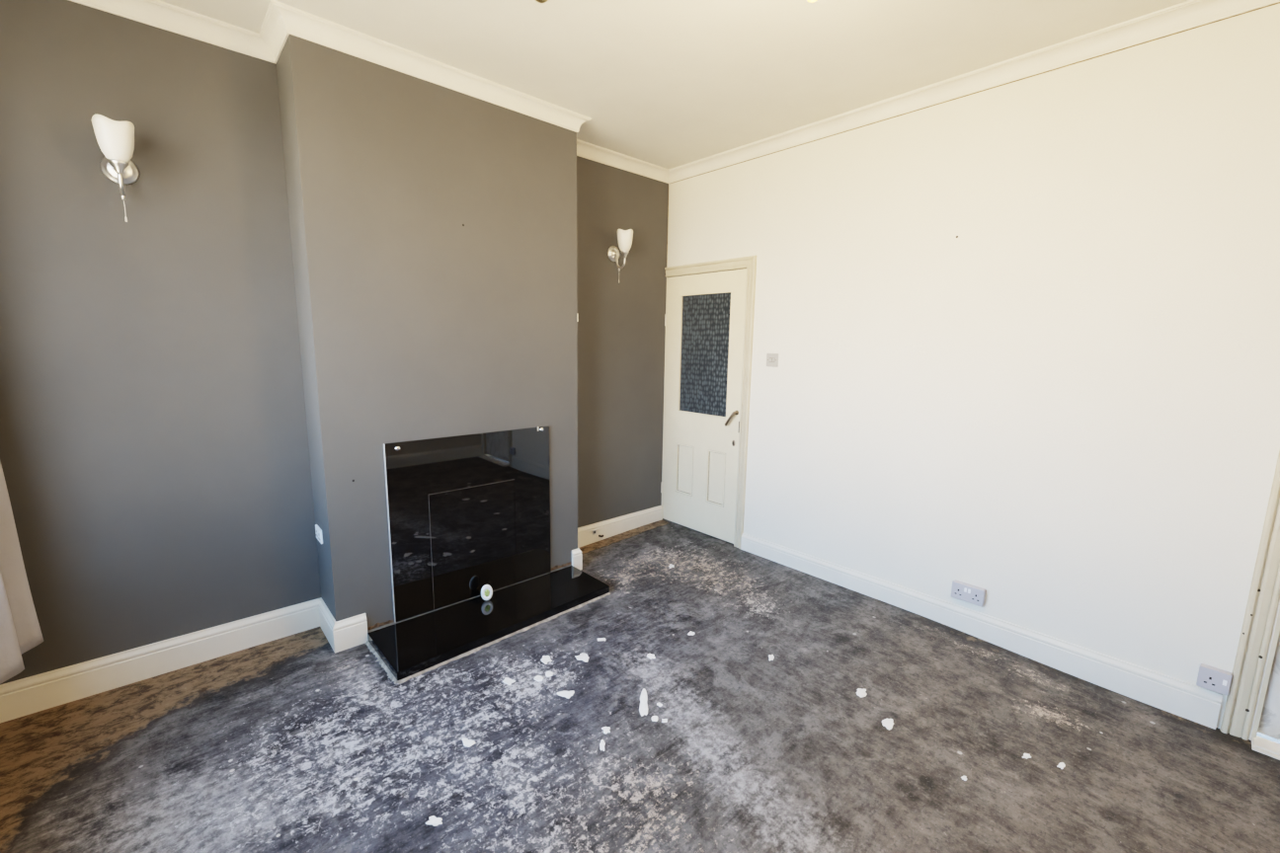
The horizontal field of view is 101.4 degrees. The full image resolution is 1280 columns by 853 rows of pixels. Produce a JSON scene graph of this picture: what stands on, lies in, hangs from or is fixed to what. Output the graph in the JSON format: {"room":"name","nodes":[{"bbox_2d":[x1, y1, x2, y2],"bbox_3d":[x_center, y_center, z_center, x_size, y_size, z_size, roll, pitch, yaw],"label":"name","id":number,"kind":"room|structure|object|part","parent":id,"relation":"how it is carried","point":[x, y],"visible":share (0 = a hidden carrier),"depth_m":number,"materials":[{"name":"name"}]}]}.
{"room":"living room","nodes":[
{"label":"living room","id":0,"kind":"room"},
{"bbox_2d":[0,0,668,684],"bbox_3d":[-1.188,-0.407,3.017,3.900,2.930,0.145,-7,12,-42],"label":"wall","id":1,"kind":"structure","parent":0,"point":[154,449],"depth_m":2.20,"materials":[{"name":"grey paint"}]},
{"bbox_2d":[90,114,139,222],"bbox_3d":[-1.970,-0.960,1.983,0.113,0.346,0.182,-7,12,-42],"label":"wall light","id":2,"kind":"object","parent":1,"relation":"attached to","point":[116,139],"visible":1,"depth_m":1.93,"materials":[{"name":"white glass"}]},
{"bbox_3d":[-1.946,-1.056,1.942,0.113,0.142,0.113,-7,12,-42],"label":"lamp shade","id":3,"kind":"part","parent":2,"relation":"part of","materials":[{"name":"white glass"}]},
{"bbox_3d":[-2.021,-1.000,2.034,0.108,0.108,0.030,-7,12,-42],"label":"plate","id":4,"kind":"part","parent":2,"relation":"part of","materials":[{"name":"silver metal"}]},
{"bbox_3d":[-1.982,-0.932,2.000,0.014,0.125,0.113,-7,12,-42],"label":"arm","id":5,"kind":"part","parent":2,"relation":"part of","materials":[{"name":"silver metal"}]},
{"bbox_2d":[0,597,367,723],"bbox_3d":[-1.921,1.029,2.269,1.270,0.145,0.335,-7,12,-42],"label":"baseboard","id":6,"kind":"structure","parent":1,"relation":"attached to","point":[33,694],"depth_m":2.32,"materials":[{"name":"beige paint"}]},
{"bbox_2d":[571,505,662,569],"bbox_3d":[-0.127,0.802,3.882,1.124,0.145,0.335,-7,12,-42],"label":"baseboard","id":7,"kind":"structure","parent":1,"relation":"attached to","point":[607,528],"depth_m":4.00,"materials":[{"name":"beige paint"}]},
{"bbox_2d":[607,229,633,282],"bbox_3d":[-0.127,-1.179,3.640,0.122,0.346,0.186,-7,12,-42],"label":"wall light","id":8,"kind":"object","parent":1,"relation":"attached to","point":[624,237],"visible":1,"depth_m":3.58,"materials":[{"name":"white glass"}]},
{"bbox_3d":[-0.179,-1.219,3.692,0.108,0.108,0.030,-7,12,-42],"label":"plate","id":9,"kind":"part","parent":8,"relation":"part of","materials":[{"name":"silver metal"}]},
{"bbox_3d":[-0.140,-1.151,3.658,0.014,0.125,0.113,-7,12,-42],"label":"arm","id":10,"kind":"part","parent":8,"relation":"part of","materials":[{"name":"silver metal"}]},
{"bbox_3d":[-0.104,-1.275,3.600,0.112,0.142,0.112,1,9,-2],"label":"lamp shade","id":11,"kind":"part","parent":8,"relation":"part of","materials":[{"name":"white glass"}]},
{"bbox_2d":[276,34,577,631],"bbox_3d":[-1.007,-0.372,2.880,1.410,2.750,0.317,-7,12,-42],"label":"wall","id":12,"kind":"structure","parent":0,"point":[434,226],"depth_m":2.54,"materials":[{"name":"grey paint"}]},
{"bbox_2d":[315,524,322,544],"bbox_3d":[-1.582,0.530,2.580,0.011,0.070,0.116,-7,12,-42],"label":"socket plate","id":13,"kind":"object","parent":12,"relation":"attached to","point":[319,535],"visible":1,"depth_m":2.56,"materials":[{"name":"plastic"}]},
{"bbox_2d":[383,425,551,623],"bbox_3d":[-0.897,0.495,2.901,0.928,0.932,0.022,-7,12,-42],"label":"panel","id":14,"kind":"object","parent":12,"relation":"attached to","point":[466,514],"visible":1,"depth_m":2.85,"materials":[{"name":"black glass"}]},
{"bbox_3d":[-0.916,0.643,2.916,0.490,0.636,0.012,-7,12,-42],"label":"infill panel","id":15,"kind":"part","parent":14,"relation":"part of","materials":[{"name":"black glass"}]},
{"bbox_2d":[69,0,1279,183],"bbox_3d":[0.216,-1.455,1.308,3.620,0.078,3.980,-7,12,-42],"label":"trim","id":16,"kind":"structure","parent":12,"relation":"attached to","point":[281,20],"depth_m":2.28,"materials":[{"name":"paint"}]},
{"bbox_2d":[0,518,1279,852],"bbox_3d":[0.184,1.246,1.754,3.900,0.106,4.030,-7,12,-42],"label":"floor","id":17,"kind":"structure","parent":0,"point":[721,697],"depth_m":1.94,"materials":[{"name":"carpet"}]},
{"bbox_2d":[364,564,610,684],"bbox_3d":[-0.753,1.008,2.827,1.258,0.051,0.455,-7,12,-42],"label":"hearth","id":18,"kind":"object","parent":17,"relation":"on","point":[410,648],"visible":1,"depth_m":2.69,"materials":[{"name":"black stone"}]},
{"bbox_2d":[480,584,492,600],"bbox_3d":[-0.851,0.923,2.909,0.065,0.089,0.028,-4,10,-28],"label":"air freshener","id":19,"kind":"object","parent":18,"relation":"on","point":[486,592],"visible":1,"depth_m":2.90,"materials":[{"name":"plastic"}]},
{"bbox_2d":[159,0,1189,169],"bbox_3d":[0.218,-1.553,1.292,3.900,0.120,4.260,-7,12,-42],"label":"ceiling","id":20,"kind":"structure","parent":0,"point":[668,84],"depth_m":2.26,"materials":[{"name":"paint"}]},
{"bbox_2d":[535,0,816,2],"bbox_3d":[0.081,-1.364,1.439,0.706,0.304,0.638,-7,12,-42],"label":"ceiling light","id":21,"kind":"object","parent":20,"relation":"attached to","point":[538,1],"visible":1,"depth_m":1.51,"materials":[{"name":"gold metal"}]},
{"bbox_2d":[661,2,1279,739],"bbox_3d":[1.634,-0.313,2.715,0.141,2.930,4.120,-7,12,-42],"label":"wall","id":22,"kind":"structure","parent":0,"point":[1024,334],"depth_m":2.38,"materials":[{"name":"white paint"}]},
{"bbox_2d":[660,268,746,544],"bbox_3d":[0.482,-0.136,3.986,0.187,1.985,0.766,-7,12,-42],"label":"door","id":23,"kind":"structure","parent":22,"relation":"in","point":[704,318],"depth_m":3.93,"materials":[{"name":"paint"}]},
{"bbox_3d":[0.479,-0.531,3.890,0.006,0.896,0.489,-7,12,-42],"label":"glass pane","id":24,"kind":"part","parent":23,"relation":"part of","materials":[{"name":"grey glass"}]},
{"bbox_3d":[0.647,-0.057,3.712,0.050,0.118,0.092,-7,12,-42],"label":"lever handle","id":25,"kind":"part","parent":23,"relation":"part of","materials":[{"name":"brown metal"}]},
{"bbox_2d":[664,255,757,549],"bbox_3d":[0.485,-0.166,3.931,0.072,2.061,0.839,-7,12,-42],"label":"trim","id":26,"kind":"structure","parent":22,"relation":"attached to","point":[750,263],"depth_m":3.64,"materials":[{"name":"paint"}]},
{"bbox_2d":[766,353,778,367],"bbox_3d":[0.867,-0.437,3.437,0.012,0.087,0.087,-7,12,-42],"label":"light switch","id":27,"kind":"object","parent":22,"relation":"attached to","point":[771,359],"visible":1,"depth_m":3.43,"materials":[{"name":"plastic"}]},
{"bbox_2d":[950,579,985,607],"bbox_3d":[1.685,0.855,2.689,0.039,0.087,0.147,-7,12,-42],"label":"double socket","id":28,"kind":"object","parent":22,"relation":"attached to","point":[971,594],"visible":1,"depth_m":2.67,"materials":[{"name":"plastic"}]},
{"bbox_2d":[740,533,1222,729],"bbox_3d":[1.511,0.982,2.914,0.020,0.145,2.317,-7,12,-42],"label":"baseboard","id":29,"kind":"structure","parent":22,"relation":"attached to","point":[1197,704],"depth_m":2.51,"materials":[{"name":"white paint"}]},
{"bbox_2d":[1196,663,1232,696],"bbox_3d":[2.264,0.996,2.065,0.039,0.087,0.087,-7,12,-42],"label":"socket","id":30,"kind":"object","parent":22,"relation":"attached to","point":[1209,678],"visible":1,"depth_m":2.05,"materials":[{"name":"plastic"}]},
{"bbox_2d":[1220,449,1279,740],"bbox_3d":[2.637,0.221,1.659,0.162,2.078,0.812,-7,12,-42],"label":"trim","id":31,"kind":"structure","parent":22,"relation":"attached to","point":[1264,592],"depth_m":1.97,"materials":[{"name":"paint"}]},
{"bbox_2d":[1251,735,1279,760],"bbox_3d":[2.570,1.249,1.754,0.096,0.017,0.683,-7,12,-42],"label":"trim","id":32,"kind":"structure","parent":22,"relation":"attached to","point":[1265,747],"depth_m":1.97,"materials":[{"name":"beige paint"}]},
{"bbox_2d":[1257,633,1279,740],"bbox_3d":[2.637,0.260,1.645,0.048,1.950,0.660,-7,12,-42],"label":"door","id":33,"kind":"structure","parent":22,"relation":"in","point":[1269,723],"depth_m":1.99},
{"bbox_3d":[-1.150,0.039,0.213,0.140,2.930,4.120,-7,12,-42],"label":"wall","id":34,"kind":"structure","parent":0,"visible":0},
{"bbox_2d":[0,461,43,684],"bbox_3d":[-2.189,-0.200,1.606,0.217,2.191,0.470,-7,12,-42],"label":"curtain","id":35,"kind":"object","parent":34,"relation":"hanging from","point":[20,629],"visible":1,"depth_m":1.86,"materials":[{"name":"fabric"}]}
]}

